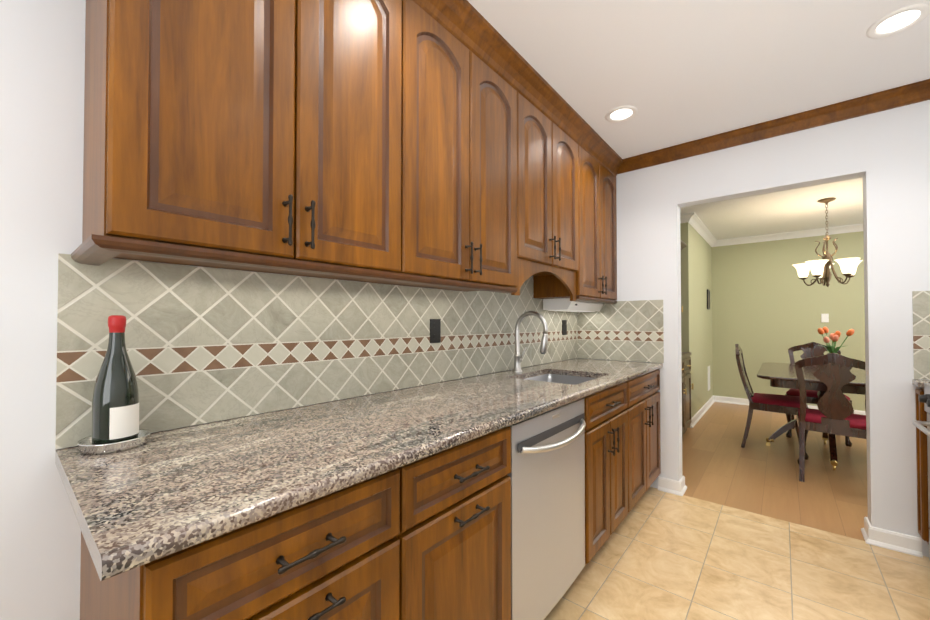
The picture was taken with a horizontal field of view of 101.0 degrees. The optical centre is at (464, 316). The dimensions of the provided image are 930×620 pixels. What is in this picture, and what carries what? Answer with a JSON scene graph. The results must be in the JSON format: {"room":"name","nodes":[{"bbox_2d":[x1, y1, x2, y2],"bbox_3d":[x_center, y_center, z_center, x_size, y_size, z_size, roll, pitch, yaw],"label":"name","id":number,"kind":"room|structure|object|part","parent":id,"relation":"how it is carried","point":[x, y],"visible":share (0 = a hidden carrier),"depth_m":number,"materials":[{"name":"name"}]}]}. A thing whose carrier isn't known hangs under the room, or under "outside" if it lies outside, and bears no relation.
{"room":"kitchen","nodes":[
{"label":"kitchen","id":0,"kind":"room"},
{"bbox_2d":[0,0,568,619],"bbox_3d":[-0.186,0.016,1.929,0.120,2.440,7.320,-1,-1,40],"label":"wall","id":1,"kind":"structure","parent":0,"point":[42,64],"depth_m":0.88,"materials":[{"name":"white paint"}]},
{"bbox_2d":[71,0,410,282],"bbox_3d":[-0.570,-0.630,1.119,0.328,0.967,0.737,-1,-1,40],"label":"upper cabinet","id":2,"kind":"object","parent":1,"relation":"attached to","point":[403,142],"depth_m":0.93,"materials":[{"name":"brown wood"}]},
{"bbox_3d":[0.119,-0.123,1.947,0.327,0.023,2.939,-1,-1,40],"label":"cabinet light rail","id":3,"kind":"part","parent":2,"relation":"part of","materials":[{"name":"brown wood"}]},
{"bbox_2d":[55,253,577,448],"bbox_3d":[-0.011,0.022,2.041,0.008,0.607,2.964,-1,-1,40],"label":"backsplash","id":4,"kind":"structure","parent":1,"relation":"attached to","point":[205,345],"depth_m":1.25,"materials":[{"name":"tile"}]},
{"bbox_2d":[430,319,440,342],"bbox_3d":[-0.143,0.070,1.867,0.008,0.116,0.072,-1,-1,40],"label":"electrical outlet","id":5,"kind":"object","parent":4,"relation":"attached to","point":[435,330],"visible":1,"depth_m":1.86,"materials":[{"name":"black plastic"}]},
{"bbox_2d":[562,320,566,334],"bbox_3d":[0.774,0.086,2.977,0.008,0.116,0.072,-1,-1,40],"label":"electrical outlet","id":6,"kind":"object","parent":4,"relation":"attached to","point":[564,327],"visible":1,"depth_m":2.97,"materials":[{"name":"black plastic"}]},
{"bbox_2d":[375,0,522,291],"bbox_3d":[-0.103,-0.622,1.684,0.328,0.967,0.730,-1,-1,40],"label":"upper cabinet","id":7,"kind":"object","parent":1,"relation":"attached to","point":[467,121],"depth_m":1.54,"materials":[{"name":"brown wood"}]},
{"bbox_2d":[511,259,575,300],"bbox_3d":[0.465,-0.191,2.155,0.019,0.180,0.727,-1,-1,40],"label":"valance","id":8,"kind":"object","parent":7,"relation":"in","point":[526,268],"depth_m":2.11,"materials":[{"name":"brown wood"}]},
{"bbox_2d":[523,97,582,279],"bbox_3d":[0.361,-0.689,2.247,0.328,0.817,0.726,-1,-1,40],"label":"upper cabinet","id":9,"kind":"object","parent":1,"relation":"attached to","point":[552,161],"depth_m":2.13,"materials":[{"name":"brown wood"}]},
{"bbox_2d":[533,149,616,303],"bbox_3d":[0.824,-0.606,2.807,0.328,0.967,0.724,-1,-1,40],"label":"upper cabinet","id":10,"kind":"object","parent":1,"relation":"attached to","point":[598,282],"depth_m":2.65,"materials":[{"name":"brown wood"}]},
{"bbox_2d":[543,298,602,311],"bbox_3d":[0.820,-0.079,2.861,0.212,0.082,0.595,-1,-1,40],"label":"light fixture","id":11,"kind":"object","parent":10,"relation":"attached to","point":[550,304],"depth_m":2.67,"materials":[{"name":"white plastic"}]},
{"bbox_2d":[680,214,686,222],"bbox_3d":[2.391,-1.124,4.516,0.390,0.085,0.075,-1,-1,40],"label":"crown molding","id":12,"kind":"structure","parent":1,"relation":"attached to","point":[683,217],"depth_m":4.41,"materials":[{"name":"white paint"}]},
{"bbox_2d":[680,222,712,427],"bbox_3d":[3.023,0.066,5.335,0.490,2.440,2.020,-1,-1,40],"label":"wall jog","id":13,"kind":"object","parent":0,"point":[696,284],"visible":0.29,"depth_m":4.82,"materials":[{"name":"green paint"}]},
{"bbox_2d":[707,289,709,308],"bbox_3d":[3.500,-0.242,5.516,0.019,0.280,0.180,-1,-1,40],"label":"picture frame","id":14,"kind":"object","parent":13,"relation":"attached to","point":[708,299],"visible":1,"depth_m":5.51,"materials":[{"name":"black plastic"}]},
{"bbox_2d":[707,366,709,390],"bbox_3d":[3.517,0.888,5.525,0.014,0.340,0.200,-1,-1,40],"label":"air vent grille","id":15,"kind":"object","parent":13,"relation":"attached to","point":[708,367],"visible":1,"depth_m":5.49,"materials":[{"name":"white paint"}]},
{"bbox_2d":[467,0,929,239],"bbox_3d":[2.041,-1.241,1.417,4.230,0.060,9.340,-1,-1,40],"label":"ceiling","id":16,"kind":"structure","parent":0,"point":[675,72],"depth_m":1.84,"materials":[{"name":"white paint"}]},
{"bbox_2d":[605,106,637,122],"bbox_3d":[0.926,-1.195,2.273,0.180,0.007,0.180,-1,-1,40],"label":"recessed light","id":17,"kind":"object","parent":16,"relation":"in","point":[620,114],"visible":1,"depth_m":2.27,"materials":[{"name":"white paint"}]},
{"bbox_2d":[792,197,862,286],"bbox_3d":[3.638,-0.733,3.866,0.529,0.884,0.526,-1,-1,40],"label":"chandelier","id":18,"kind":"object","parent":16,"relation":"hanging from","point":[820,270],"visible":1,"depth_m":3.81,"materials":[{"name":"white glass"}]},
{"bbox_2d":[866,3,929,38],"bbox_3d":[1.774,-1.206,1.573,0.180,0.007,0.180,-1,-1,40],"label":"recessed light","id":19,"kind":"object","parent":16,"relation":"in","point":[898,21],"visible":1,"depth_m":1.57,"materials":[{"name":"white paint"}]},
{"bbox_2d":[544,487,929,619],"bbox_3d":[0.247,1.238,0.348,2.540,0.050,5.220,-1,-1,40],"label":"floor","id":20,"kind":"structure","parent":0,"point":[660,555],"depth_m":1.84,"materials":[{"name":"beige tile"}]},
{"bbox_2d":[71,416,410,619],"bbox_3d":[-0.536,0.784,0.904,0.628,0.876,0.469,-1,-1,40],"label":"base cabinet","id":21,"kind":"object","parent":20,"relation":"on","point":[272,517],"depth_m":0.72,"materials":[{"name":"brown wood"}]},
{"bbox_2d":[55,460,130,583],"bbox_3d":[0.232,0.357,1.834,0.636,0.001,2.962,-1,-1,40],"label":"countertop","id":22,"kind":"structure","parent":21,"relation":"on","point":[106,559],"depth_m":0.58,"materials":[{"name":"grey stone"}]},
{"bbox_2d":[77,429,150,453],"bbox_3d":[-0.838,0.299,0.920,0.132,0.024,0.132,-1,-1,40],"label":"coaster","id":23,"kind":"object","parent":22,"relation":"on","point":[85,446],"visible":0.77,"depth_m":0.88,"materials":[{"name":"beige stone"}]},
{"bbox_2d":[91,315,138,444],"bbox_3d":[-0.838,0.152,0.922,0.084,0.310,0.085,-1,-1,40],"label":"wine bottle","id":24,"kind":"object","parent":23,"relation":"on","point":[115,407],"visible":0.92,"depth_m":0.90,"materials":[{"name":"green glass"}]},
{"bbox_2d":[511,372,614,419],"bbox_3d":[0.529,0.442,2.137,0.424,0.185,0.524,-1,-1,40],"label":"sink","id":25,"kind":"object","parent":22,"relation":"in","point":[603,387],"depth_m":1.96,"materials":[{"name":"silver metal"}]},
{"bbox_2d":[283,396,518,619],"bbox_3d":[-0.236,0.789,1.268,0.628,0.876,0.474,-1,-1,40],"label":"base cabinet","id":26,"kind":"object","parent":20,"relation":"on","point":[465,463],"depth_m":1.09,"materials":[{"name":"brown wood"}]},
{"bbox_2d":[391,380,594,619],"bbox_3d":[0.119,0.795,1.697,0.628,0.876,0.640,-1,-1,40],"label":"base cabinet","id":27,"kind":"object","parent":20,"relation":"on","point":[557,425],"depth_m":1.49,"materials":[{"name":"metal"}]},
{"bbox_2d":[507,397,585,619],"bbox_3d":[0.142,0.795,1.663,0.671,0.874,0.607,-1,-1,40],"label":"dishwasher","id":28,"kind":"object","parent":27,"relation":"in","point":[547,475],"depth_m":1.43,"materials":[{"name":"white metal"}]},
{"bbox_2d":[527,360,662,533],"bbox_3d":[0.924,0.809,2.671,0.628,0.876,0.774,-1,-1,40],"label":"base cabinet","id":29,"kind":"object","parent":20,"relation":"on","point":[627,441],"depth_m":2.23,"materials":[{"name":"brown wood"}]},
{"bbox_2d":[912,379,929,559],"bbox_3d":[2.319,0.720,1.453,0.738,1.020,0.882,-1,-1,40],"label":"base cabinet","id":30,"kind":"object","parent":20,"relation":"on","point":[921,422],"visible":1,"depth_m":1.92,"materials":[{"name":"brown wood"}]},
{"bbox_2d":[912,379,929,387],"bbox_3d":[2.576,0.340,1.742,0.702,0.032,0.117,-1,-1,40],"label":"countertop","id":31,"kind":"structure","parent":30,"relation":"on","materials":[{"name":"stone"}]},
{"bbox_2d":[586,100,929,556],"bbox_3d":[2.506,0.017,1.962,3.990,2.440,0.120,-1,-1,40],"label":"wall","id":32,"kind":"structure","parent":0,"point":[885,154],"depth_m":2.14,"materials":[{"name":"white paint"}]},
{"bbox_2d":[413,0,624,176],"bbox_3d":[0.243,-1.150,1.818,0.085,0.109,3.010,-1,-1,40],"label":"crown molding","id":33,"kind":"structure","parent":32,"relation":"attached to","point":[469,26],"depth_m":1.80,"materials":[{"name":"brown wood"}]},
{"bbox_2d":[577,291,929,379],"bbox_3d":[1.909,0.102,2.371,2.532,0.457,0.008,-1,-1,40],"label":"backsplash","id":34,"kind":"structure","parent":32,"relation":"attached to","point":[627,330],"depth_m":2.88,"materials":[{"name":"tile"}]},
{"bbox_2d":[625,79,929,171],"bbox_3d":[2.050,-1.158,2.235,2.118,0.081,0.066,-1,-1,40],"label":"crown molding","id":35,"kind":"structure","parent":32,"relation":"attached to","point":[919,91],"depth_m":2.30,"materials":[{"name":"brown wood"}]},
{"bbox_2d":[861,517,921,550],"bbox_3d":[3.169,1.185,1.473,2.306,0.090,0.056,-1,-1,40],"label":"baseboard","id":36,"kind":"structure","parent":32,"relation":"attached to","point":[895,541],"depth_m":2.05,"materials":[{"name":"white paint"}]},
{"bbox_2d":[682,402,867,540],"bbox_3d":[3.704,1.283,3.393,3.990,0.050,3.880,-1,-1,40],"label":"floor","id":37,"kind":"structure","parent":0,"point":[722,466],"depth_m":3.10,"materials":[{"name":"brown wood"}]},
{"bbox_2d":[681,240,693,434],"bbox_3d":[1.943,0.221,3.968,0.552,2.090,1.340,-1,-1,40],"label":"china hutch","id":38,"kind":"object","parent":37,"relation":"on","point":[686,390],"visible":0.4,"depth_m":4.08,"materials":[{"name":"brown wood"}]},
{"bbox_2d":[735,344,808,459],"bbox_3d":[2.961,0.769,3.716,0.550,0.986,0.526,-1,-1,40],"label":"dining chair","id":39,"kind":"object","parent":37,"relation":"on","point":[784,404],"visible":0.85,"depth_m":3.65,"materials":[{"name":"brown wood"}]},
{"bbox_2d":[757,362,865,469],"bbox_3d":[3.288,0.880,3.470,0.980,0.756,1.440,-1,-1,40],"label":"dining table","id":40,"kind":"object","parent":37,"relation":"on","point":[781,375],"visible":0.4,"depth_m":3.23,"materials":[{"name":"brown wood"}]},
{"bbox_2d":[818,327,854,353],"bbox_3d":[3.313,0.296,3.440,0.243,0.410,0.220,-1,-1,40],"label":"flowers","id":41,"kind":"object","parent":40,"relation":"on","point":[834,337],"visible":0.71,"depth_m":3.42,"materials":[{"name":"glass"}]},
{"bbox_2d":[785,342,853,446],"bbox_3d":[3.717,0.774,4.068,0.526,0.986,0.550,-1,-1,40],"label":"dining chair","id":42,"kind":"object","parent":37,"relation":"on","point":[812,349],"visible":0.35,"depth_m":4.21,"materials":[{"name":"brown wood"}]},
{"bbox_2d":[794,353,865,481],"bbox_3d":[2.840,0.758,2.937,0.550,0.986,0.526,1,-1,-44],"label":"dining chair","id":43,"kind":"object","parent":37,"relation":"on","point":[833,414],"visible":0.73,"depth_m":2.81,"materials":[{"name":"brown wood"}]},
{"bbox_2d":[711,231,864,410],"bbox_3d":[5.166,0.058,4.797,3.500,2.440,0.120,-1,-1,40],"label":"wall","id":44,"kind":"structure","parent":0,"point":[768,305],"depth_m":5.39,"materials":[{"name":"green paint"}]},
{"bbox_2d":[687,212,716,246],"bbox_3d":[3.148,-1.116,5.059,0.075,0.085,1.876,-1,-1,40],"label":"crown molding","id":45,"kind":"structure","parent":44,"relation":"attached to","point":[694,221],"depth_m":4.89,"materials":[{"name":"white paint"}]},
{"bbox_2d":[690,395,714,427],"bbox_3d":[3.172,1.237,5.093,0.026,0.090,1.860,-1,-1,40],"label":"baseboard","id":46,"kind":"structure","parent":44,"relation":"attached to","point":[708,404],"depth_m":4.95,"materials":[{"name":"white paint"}]},
{"bbox_2d":[715,223,862,246],"bbox_3d":[5.071,-1.120,4.766,3.415,0.085,0.075,-1,-1,40],"label":"crown molding","id":47,"kind":"structure","parent":44,"relation":"attached to","point":[856,227],"depth_m":5.25,"materials":[{"name":"white paint"}]},
{"bbox_2d":[715,396,865,414],"bbox_3d":[5.108,1.232,4.733,3.470,0.090,0.026,-1,-1,40],"label":"baseboard","id":48,"kind":"structure","parent":44,"relation":"attached to","point":[741,401],"depth_m":5.63,"materials":[{"name":"white paint"}]},
{"bbox_2d":[821,314,828,321],"bbox_3d":[4.747,0.021,5.060,0.072,0.116,0.008,-1,-1,40],"label":"switch plate","id":49,"kind":"object","parent":44,"relation":"attached to","point":[824,317],"visible":1,"depth_m":5.06,"materials":[{"name":"white paint"}]}
]}

